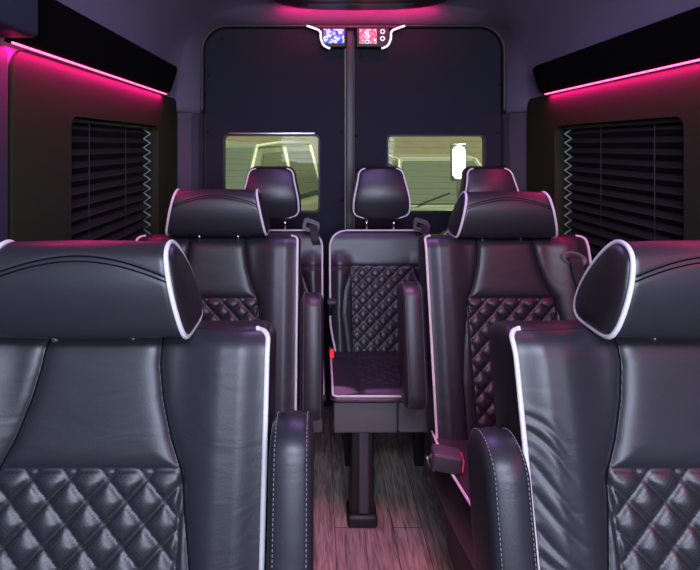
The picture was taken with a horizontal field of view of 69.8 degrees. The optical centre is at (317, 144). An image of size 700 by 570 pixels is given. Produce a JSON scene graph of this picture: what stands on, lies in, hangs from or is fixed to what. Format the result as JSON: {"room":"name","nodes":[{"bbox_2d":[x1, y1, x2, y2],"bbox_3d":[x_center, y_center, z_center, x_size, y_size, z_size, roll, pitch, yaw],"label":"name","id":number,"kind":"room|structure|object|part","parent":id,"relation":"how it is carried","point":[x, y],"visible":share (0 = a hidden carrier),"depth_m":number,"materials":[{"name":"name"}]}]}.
{"room":"vehicle interior","nodes":[
{"label":"vehicle interior","id":0,"kind":"room"},
{"bbox_2d":[75,117,152,233],"bbox_3d":[-0.735,0.517,0.550,0.060,1.720,4.100,0,0,0],"label":"wall","id":1,"kind":"structure","parent":0,"point":[149,138],"depth_m":2.14,"materials":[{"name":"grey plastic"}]},
{"bbox_2d":[0,44,7,241],"bbox_3d":[-0.691,0.580,0.450,0.028,1.595,1.300,0,0,0],"label":"trim","id":2,"kind":"structure","parent":1,"relation":"attached to","point":[3,50],"depth_m":1.08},
{"bbox_2d":[0,0,37,37],"bbox_3d":[-0.657,-0.418,0.449,0.095,0.370,1.298,0,0,0],"label":"trim","id":3,"kind":"structure","parent":1,"relation":"attached to","point":[18,18],"depth_m":1.03,"materials":[{"name":"blue"}]},
{"bbox_2d":[11,42,166,94],"bbox_3d":[-0.663,-0.222,1.635,0.005,0.005,1.100,0,0,0],"label":"light strip","id":4,"kind":"object","parent":1,"relation":"attached to","point":[14,43],"visible":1,"depth_m":1.37,"materials":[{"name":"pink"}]},
{"bbox_2d":[4,0,176,92],"bbox_3d":[-0.662,-0.289,1.675,0.085,0.123,1.150,0,0,0],"label":"overhead compartment","id":5,"kind":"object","parent":1,"relation":"attached to","point":[63,32],"depth_m":1.42,"materials":[{"name":"black plastic"}]},
{"bbox_2d":[8,50,176,241],"bbox_3d":[-0.694,0.218,1.772,0.022,0.878,1.305,0,0,0],"label":"wall panel","id":6,"kind":"object","parent":1,"relation":"attached to","point":[45,94],"visible":0.48,"depth_m":1.31,"materials":[{"name":"grey plastic"}]},
{"bbox_2d":[71,118,150,240],"bbox_3d":[-0.717,0.182,1.744,0.042,0.522,0.713,0,0,0],"label":"blind","id":7,"kind":"object","parent":1,"relation":"attached to","point":[108,159],"visible":0.54,"depth_m":1.71,"materials":[{"name":"grey fabric"}]},
{"bbox_3d":[-0.700,0.176,1.530,0.002,0.482,0.002,0,0,0],"label":"lift cord","id":8,"kind":"part","parent":7,"relation":"part of","materials":[{"name":"black fabric"}]},
{"bbox_3d":[-0.717,-0.072,1.745,0.032,0.014,0.710,0,0,0],"label":"head rail","id":9,"kind":"part","parent":7,"relation":"part of","materials":[{"name":"black plastic"}]},
{"bbox_3d":[-0.700,0.176,1.820,0.002,0.482,0.002,0,0,0],"label":"lift cord","id":10,"kind":"part","parent":7,"relation":"part of","materials":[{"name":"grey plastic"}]},
{"bbox_2d":[187,45,503,409],"bbox_3d":[0.165,0.332,2.620,1.860,2.190,0.051,0,0,0],"label":"wall","id":11,"kind":"structure","parent":0,"point":[326,407],"depth_m":2.62,"materials":[{"name":"grey plastic"}]},
{"bbox_2d":[205,28,344,404],"bbox_3d":[-0.224,0.372,2.623,0.729,1.970,0.055,0,0,0],"label":"door","id":12,"kind":"structure","parent":11,"relation":"in","point":[259,81],"depth_m":2.61,"materials":[{"name":"black plastic"}]},
{"bbox_3d":[-0.241,-0.060,2.603,0.452,0.014,0.014,0,0,0],"label":"window trim","id":13,"kind":"part","parent":12,"relation":"part of","materials":[{"name":"silver metal"}]},
{"bbox_2d":[345,30,353,228],"bbox_3d":[0.166,0.380,2.619,0.042,1.955,0.053,0,0,0],"label":"trim","id":14,"kind":"structure","parent":11,"relation":"attached to","point":[349,50],"depth_m":2.59,"materials":[{"name":"grey plastic"}]},
{"bbox_2d":[199,24,506,113],"bbox_3d":[0.182,-0.397,2.588,1.592,0.469,0.028,0,0,0],"label":"trim","id":15,"kind":"structure","parent":11,"relation":"attached to","point":[490,29],"depth_m":2.58,"materials":[{"name":"black plastic"}]},
{"bbox_2d":[307,24,404,48],"bbox_3d":[0.192,-0.549,2.557,0.500,0.130,0.056,0,0,0],"label":"display unit","id":16,"kind":"object","parent":11,"relation":"attached to","point":[332,36],"visible":1,"depth_m":2.54,"materials":[{"name":"black plastic"}]},
{"bbox_3d":[0.003,-0.547,2.534,0.122,0.126,0.011,0,0,0],"label":"curved trim","id":17,"kind":"part","parent":16,"relation":"part of","materials":[{"name":"white plastic"}]},
{"bbox_3d":[0.381,-0.547,2.534,0.122,0.126,0.011,0,0,0],"label":"curved trim","id":18,"kind":"part","parent":16,"relation":"part of","materials":[{"name":"white plastic"}]},
{"bbox_2d":[354,28,500,233],"bbox_3d":[0.572,0.372,2.628,0.762,1.970,0.046,0,0,0],"label":"door","id":19,"kind":"structure","parent":11,"relation":"in","point":[428,82],"depth_m":2.61,"materials":[{"name":"black plastic"}]},
{"bbox_2d":[0,0,699,113],"bbox_3d":[0.165,-0.441,0.548,1.760,0.555,4.096,0,0,0],"label":"ceiling","id":20,"kind":"structure","parent":0,"point":[533,33],"depth_m":2.23,"materials":[{"name":"grey fabric"}]},
{"bbox_2d":[274,0,446,9],"bbox_3d":[0.195,-0.663,2.100,0.860,0.043,0.690,0,0,0],"label":"ceiling vent","id":21,"kind":"object","parent":20,"relation":"in","point":[305,4],"visible":1,"depth_m":2.29,"materials":[{"name":"black plastic"}]},
{"bbox_2d":[314,410,453,569],"bbox_3d":[0.165,1.402,0.610,1.900,0.050,4.220,0,0,0],"label":"floor","id":22,"kind":"structure","parent":0,"point":[411,531],"depth_m":1.87,"materials":[{"name":"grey wood"}]},
{"bbox_2d":[0,239,313,569],"bbox_3d":[-0.349,0.769,0.611,0.684,1.216,0.746,0,0,0],"label":"seat","id":23,"kind":"object","parent":22,"relation":"on","point":[138,431],"visible":1,"depth_m":0.80,"materials":[{"name":"grey leather"}]},
{"bbox_3d":[-0.369,0.680,0.819,0.586,0.718,0.330,0,0,0],"label":"backrest","id":24,"kind":"part","parent":23,"relation":"part of","materials":[{"name":"grey leather"}]},
{"bbox_3d":[-0.041,0.628,0.765,0.068,0.394,0.205,0,0,0],"label":"armrest","id":25,"kind":"part","parent":23,"relation":"part of","materials":[{"name":"grey leather"}]},
{"bbox_2d":[177,112,201,189],"bbox_3d":[-0.667,0.608,2.512,0.135,1.538,0.164,0,0,0],"label":"pillar","id":26,"kind":"structure","parent":22,"relation":"on","point":[189,125],"depth_m":2.48,"materials":[{"name":"grey plastic"}]},
{"bbox_2d":[135,189,323,420],"bbox_3d":[-0.330,0.765,1.511,0.695,1.224,0.746,0,0,0],"label":"seat","id":27,"kind":"object","parent":22,"relation":"on","point":[242,271],"visible":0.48,"depth_m":1.70,"materials":[{"name":"grey leather"}]},
{"bbox_3d":[-0.355,0.680,1.718,0.586,0.718,0.330,0,0,0],"label":"backrest","id":28,"kind":"part","parent":27,"relation":"part of","materials":[{"name":"grey leather"}]},
{"bbox_3d":[-0.020,0.697,1.665,0.076,0.394,0.205,0,0,0],"label":"armrest","id":29,"kind":"part","parent":27,"relation":"part of","materials":[{"name":"grey leather"}]},
{"bbox_2d":[244,166,325,431],"bbox_3d":[-0.213,0.737,2.074,0.484,1.280,0.602,0,0,0],"label":"seat","id":30,"kind":"object","parent":22,"relation":"on","point":[278,187],"visible":0.21,"depth_m":2.23,"materials":[{"name":"grey leather"}]},
{"bbox_3d":[-0.213,0.693,2.234,0.484,0.604,0.281,0,0,0],"label":"backrest","id":31,"kind":"part","parent":30,"relation":"part of","materials":[{"name":"grey leather"}]},
{"bbox_3d":[-0.097,0.971,1.985,0.226,0.123,0.390,0,0,0],"label":"seat panel","id":32,"kind":"part","parent":30,"relation":"part of","materials":[{"name":"grey leather"}]},
{"bbox_2d":[299,353,325,402],"bbox_3d":[-0.213,0.899,1.972,0.484,0.050,0.399,0,0,0],"label":"cushion","id":33,"kind":"object","parent":30,"relation":"on","point":[324,353],"depth_m":1.88,"materials":[{"name":"grey leather"}]},
{"bbox_2d":[327,166,429,527],"bbox_3d":[0.283,0.737,2.074,0.488,1.280,0.602,0,0,0],"label":"seat","id":34,"kind":"object","parent":22,"relation":"on","point":[366,267],"visible":0.8,"depth_m":2.16,"materials":[{"name":"grey leather"}]},
{"bbox_3d":[0.054,0.728,2.174,0.020,0.111,0.087,0,0,3],"label":"recliner lever","id":35,"kind":"part","parent":34,"relation":"part of","materials":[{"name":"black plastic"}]},
{"bbox_3d":[0.135,1.197,2.160,0.040,0.360,0.040,0,0,0],"label":"leg","id":36,"kind":"part","parent":34,"relation":"part of","materials":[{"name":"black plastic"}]},
{"bbox_3d":[0.160,1.192,1.837,0.089,0.330,0.065,0,0,0],"label":"leg","id":37,"kind":"part","parent":34,"relation":"part of","materials":[{"name":"black plastic"}]},
{"bbox_3d":[0.165,1.179,1.803,0.034,0.295,0.008,0,0,0],"label":"leg","id":38,"kind":"part","parent":34,"relation":"part of","materials":[{"name":"grey plastic"}]},
{"bbox_3d":[0.171,0.971,1.984,0.229,0.123,0.392,0,0,0],"label":"seat panel","id":39,"kind":"part","parent":34,"relation":"part of","materials":[{"name":"grey plastic"}]},
{"bbox_2d":[328,347,402,402],"bbox_3d":[0.285,0.899,1.972,0.484,0.050,0.399,0,0,0],"label":"cushion","id":40,"kind":"object","parent":34,"relation":"on","point":[356,374],"depth_m":1.92,"materials":[{"name":"grey leather"}]},
{"bbox_3d":[0.285,0.693,2.234,0.484,0.604,0.281,0,0,0],"label":"backrest","id":41,"kind":"part","parent":34,"relation":"part of","materials":[{"name":"grey leather"}]},
{"bbox_3d":[0.401,0.971,1.985,0.226,0.123,0.390,0,0,0],"label":"seat panel","id":42,"kind":"part","parent":34,"relation":"part of","materials":[{"name":"grey plastic"}]},
{"bbox_3d":[0.435,1.197,2.160,0.040,0.360,0.040,0,0,0],"label":"leg","id":43,"kind":"part","parent":34,"relation":"part of","materials":[{"name":"black plastic"}]},
{"bbox_2d":[440,166,518,233],"bbox_3d":[0.777,0.737,2.074,0.484,1.280,0.602,0,0,0],"label":"seat","id":44,"kind":"object","parent":22,"relation":"on","point":[473,178],"visible":0.13,"depth_m":2.24,"materials":[{"name":"grey leather"}]},
{"bbox_2d":[397,191,591,569],"bbox_3d":[0.628,0.769,1.511,0.707,1.216,0.746,0,0,0],"label":"seat","id":45,"kind":"object","parent":22,"relation":"on","point":[503,255],"visible":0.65,"depth_m":1.69,"materials":[{"name":"grey leather"}]},
{"bbox_3d":[0.313,0.660,1.665,0.076,0.394,0.205,0,0,0],"label":"armrest","id":46,"kind":"part","parent":45,"relation":"part of","materials":[{"name":"grey leather"}]},
{"bbox_2d":[429,434,474,569],"bbox_3d":[0.660,1.007,1.385,0.600,0.158,0.494,0,0,0],"label":"cushion","id":47,"kind":"object","parent":45,"relation":"on","point":[452,486],"depth_m":1.40,"materials":[{"name":"grey leather"}]},
{"bbox_3d":[0.660,0.680,1.718,0.586,0.718,0.330,0,0,0],"label":"backrest","id":48,"kind":"part","parent":45,"relation":"part of","materials":[{"name":"grey leather"}]},
{"bbox_2d":[504,112,526,191],"bbox_3d":[1.015,0.608,2.512,0.100,1.538,0.164,0,0,0],"label":"pillar","id":49,"kind":"structure","parent":22,"relation":"on","point":[515,124],"depth_m":2.49,"materials":[{"name":"grey plastic"}]},
{"bbox_2d":[467,239,699,569],"bbox_3d":[0.596,0.769,0.611,0.687,1.216,0.746,0,0,0],"label":"seat","id":50,"kind":"object","parent":22,"relation":"on","point":[590,460],"visible":1,"depth_m":0.81,"materials":[{"name":"grey leather"}]},
{"bbox_3d":[0.286,0.656,0.765,0.068,0.394,0.205,0,0,0],"label":"armrest","id":51,"kind":"part","parent":50,"relation":"part of","materials":[{"name":"grey leather"}]},
{"bbox_3d":[0.617,0.680,0.819,0.586,0.718,0.330,0,0,0],"label":"backrest","id":52,"kind":"part","parent":50,"relation":"part of","materials":[{"name":"grey leather"}]},
{"bbox_2d":[518,112,677,233],"bbox_3d":[1.065,0.517,0.550,0.060,1.720,4.100,0,0,0],"label":"wall","id":53,"kind":"structure","parent":0,"point":[563,138],"depth_m":2.14,"materials":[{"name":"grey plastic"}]},
{"bbox_2d":[527,62,699,239],"bbox_3d":[1.024,0.218,1.772,0.022,0.878,1.305,0,0,0],"label":"wall panel","id":54,"kind":"object","parent":53,"relation":"attached to","point":[675,91],"visible":0.52,"depth_m":1.67,"materials":[{"name":"grey plastic"}]},
{"bbox_2d":[532,6,699,92],"bbox_3d":[0.993,-0.289,0.525,0.085,0.123,3.450,0,0,0],"label":"overhead compartment","id":55,"kind":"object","parent":53,"relation":"attached to","point":[675,39],"depth_m":1.56,"materials":[{"name":"black plastic"}]},
{"bbox_2d":[545,59,699,94],"bbox_3d":[0.993,-0.222,0.542,0.005,0.005,3.285,0,0,0],"label":"light strip","id":56,"kind":"object","parent":53,"relation":"attached to","point":[696,59],"visible":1,"depth_m":1.58,"materials":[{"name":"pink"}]},
{"bbox_2d":[564,117,683,260],"bbox_3d":[1.047,0.182,1.744,0.042,0.522,0.713,0,0,0],"label":"blind","id":57,"kind":"object","parent":53,"relation":"attached to","point":[626,179],"visible":0.58,"depth_m":1.70,"materials":[{"name":"grey fabric"}]},
{"bbox_3d":[1.047,-0.072,1.745,0.032,0.014,0.710,0,0,0],"label":"head rail","id":58,"kind":"part","parent":57,"relation":"part of","materials":[{"name":"black plastic"}]},
{"bbox_3d":[1.030,0.176,1.530,0.002,0.482,0.002,0,0,0],"label":"lift cord","id":59,"kind":"part","parent":57,"relation":"part of","materials":[{"name":"black fabric"}]},
{"label":"outside","id":60,"kind":"structure","parent":0,"visible":0},
{"bbox_3d":[0.165,2.047,11.000,60.000,0.100,38.000,0,0,0],"label":"ground","id":61,"kind":"structure","parent":60,"visible":0},
{"bbox_2d":[226,141,317,209],"bbox_3d":[-1.278,0.966,6.891,2.280,2.063,4.520,0,0,18],"label":"parked car","id":62,"kind":"object","parent":61,"relation":"on","point":[240,155],"visible":0.09,"depth_m":6.96,"materials":[{"name":"grey paint"}]},
{"bbox_2d":[226,136,481,167],"bbox_3d":[0.165,-0.813,11.200,28.000,5.620,0.400,0,0,0],"label":"wall","id":63,"kind":"structure","parent":61,"relation":"on","point":[473,152],"depth_m":11.00,"materials":[{"name":"concrete"}]},
{"bbox_2d":[389,153,481,209],"bbox_3d":[1.885,1.076,8.240,2.280,1.842,4.520,0,0,-3],"label":"parked car","id":64,"kind":"object","parent":61,"relation":"on","point":[421,170],"visible":0.12,"depth_m":7.62,"materials":[{"name":"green metal"}]},
{"bbox_2d":[450,143,466,200],"bbox_3d":[1.120,0.992,4.000,0.280,2.010,0.280,0,0,0],"label":"lamp","id":65,"kind":"object","parent":61,"relation":"on","point":[458,156],"visible":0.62,"depth_m":3.96,"materials":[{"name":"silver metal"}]}
]}

